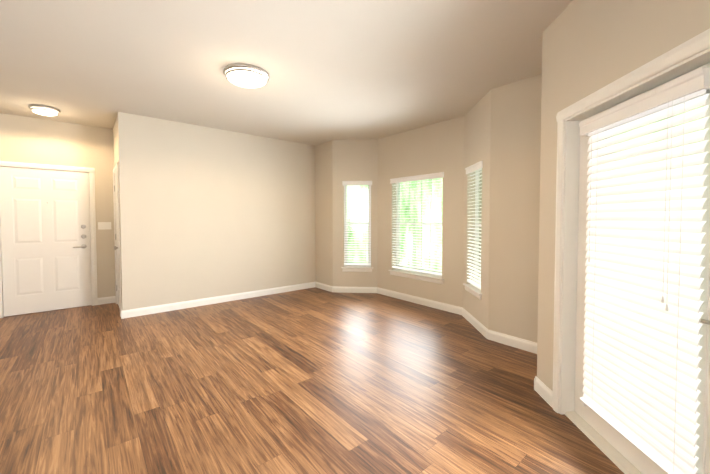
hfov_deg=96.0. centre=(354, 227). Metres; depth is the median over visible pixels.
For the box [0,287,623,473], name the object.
floor
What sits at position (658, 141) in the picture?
backdrop
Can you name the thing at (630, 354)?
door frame
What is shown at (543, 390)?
baseboard
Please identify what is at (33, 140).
wall
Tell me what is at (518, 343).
baseboard
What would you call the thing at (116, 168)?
door frame
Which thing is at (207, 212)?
wall
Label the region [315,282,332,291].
baseboard
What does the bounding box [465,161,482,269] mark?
window blind
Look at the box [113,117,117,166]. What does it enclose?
wall
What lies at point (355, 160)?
wall
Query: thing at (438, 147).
wall
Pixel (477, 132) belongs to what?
wall
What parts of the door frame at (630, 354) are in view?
glass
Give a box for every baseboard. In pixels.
[98,296,115,304]
[121,282,315,318]
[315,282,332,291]
[333,286,376,292]
[377,287,462,314]
[462,308,487,338]
[487,330,536,353]
[534,376,552,406]
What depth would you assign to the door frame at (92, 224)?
4.86 m
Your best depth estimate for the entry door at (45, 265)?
4.56 m
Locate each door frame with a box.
[0,161,97,317]
[113,161,121,315]
[552,28,709,473]
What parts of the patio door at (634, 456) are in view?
patio door hardware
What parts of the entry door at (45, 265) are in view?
entry door hardware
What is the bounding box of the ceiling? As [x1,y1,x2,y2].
[0,0,572,144]
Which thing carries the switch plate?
attached to the wall at (33, 140)
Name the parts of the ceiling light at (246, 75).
lamp shade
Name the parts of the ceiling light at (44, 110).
lamp shade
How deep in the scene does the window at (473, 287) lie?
4.11 m
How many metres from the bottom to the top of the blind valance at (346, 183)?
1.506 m
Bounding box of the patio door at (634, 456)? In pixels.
[574,63,709,473]
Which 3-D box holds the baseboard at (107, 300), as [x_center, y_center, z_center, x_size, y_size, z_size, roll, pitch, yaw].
[-4.921,1.167,4.157,2.925,0.106,0.014,-1,2,-40]
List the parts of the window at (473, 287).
frame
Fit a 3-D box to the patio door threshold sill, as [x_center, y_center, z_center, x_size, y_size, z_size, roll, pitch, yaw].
[1.500,1.279,1.664,0.172,0.026,1.031,0,2,2]
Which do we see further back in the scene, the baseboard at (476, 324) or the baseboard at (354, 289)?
the baseboard at (354, 289)
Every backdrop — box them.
[347,178,442,271]
[612,106,704,186]
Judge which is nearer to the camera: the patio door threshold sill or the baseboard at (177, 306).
the patio door threshold sill
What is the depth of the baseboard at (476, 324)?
3.90 m
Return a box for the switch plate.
[98,222,110,229]
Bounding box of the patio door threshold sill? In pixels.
[565,411,641,473]
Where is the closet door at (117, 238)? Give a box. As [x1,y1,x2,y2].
[115,171,119,307]
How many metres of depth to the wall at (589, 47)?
1.97 m
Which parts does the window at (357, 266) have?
glass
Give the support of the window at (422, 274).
attached to the wall at (438, 147)
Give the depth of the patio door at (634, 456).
1.66 m
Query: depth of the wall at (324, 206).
5.96 m
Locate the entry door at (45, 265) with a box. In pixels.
[0,166,90,316]
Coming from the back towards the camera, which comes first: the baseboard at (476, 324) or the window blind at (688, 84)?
the baseboard at (476, 324)
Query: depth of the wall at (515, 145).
3.30 m
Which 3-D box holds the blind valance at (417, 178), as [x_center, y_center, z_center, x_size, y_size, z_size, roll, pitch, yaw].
[0.959,-0.059,5.049,0.079,1.506,1.054,-1,2,-40]
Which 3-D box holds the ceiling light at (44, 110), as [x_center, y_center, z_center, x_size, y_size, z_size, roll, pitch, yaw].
[-3.942,-1.470,4.061,0.294,0.098,0.294,-1,2,-40]
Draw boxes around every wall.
[0,113,115,297]
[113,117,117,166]
[117,112,315,310]
[315,140,332,285]
[333,139,377,286]
[368,115,481,306]
[463,90,490,328]
[488,73,612,342]
[537,0,709,390]
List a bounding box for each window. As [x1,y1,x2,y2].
[341,185,372,271]
[388,178,443,283]
[463,168,481,299]
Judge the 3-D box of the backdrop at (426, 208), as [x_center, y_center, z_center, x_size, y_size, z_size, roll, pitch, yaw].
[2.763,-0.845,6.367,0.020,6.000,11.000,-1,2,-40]
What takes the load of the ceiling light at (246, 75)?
attached to the ceiling
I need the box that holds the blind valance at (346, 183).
[342,181,371,185]
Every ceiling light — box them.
[28,104,59,115]
[223,63,269,87]
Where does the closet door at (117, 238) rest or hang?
in the wall at (115, 138)
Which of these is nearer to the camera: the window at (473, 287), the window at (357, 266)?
the window at (473, 287)
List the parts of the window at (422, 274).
glass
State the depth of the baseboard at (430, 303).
4.94 m
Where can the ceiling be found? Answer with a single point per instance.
(352, 69)

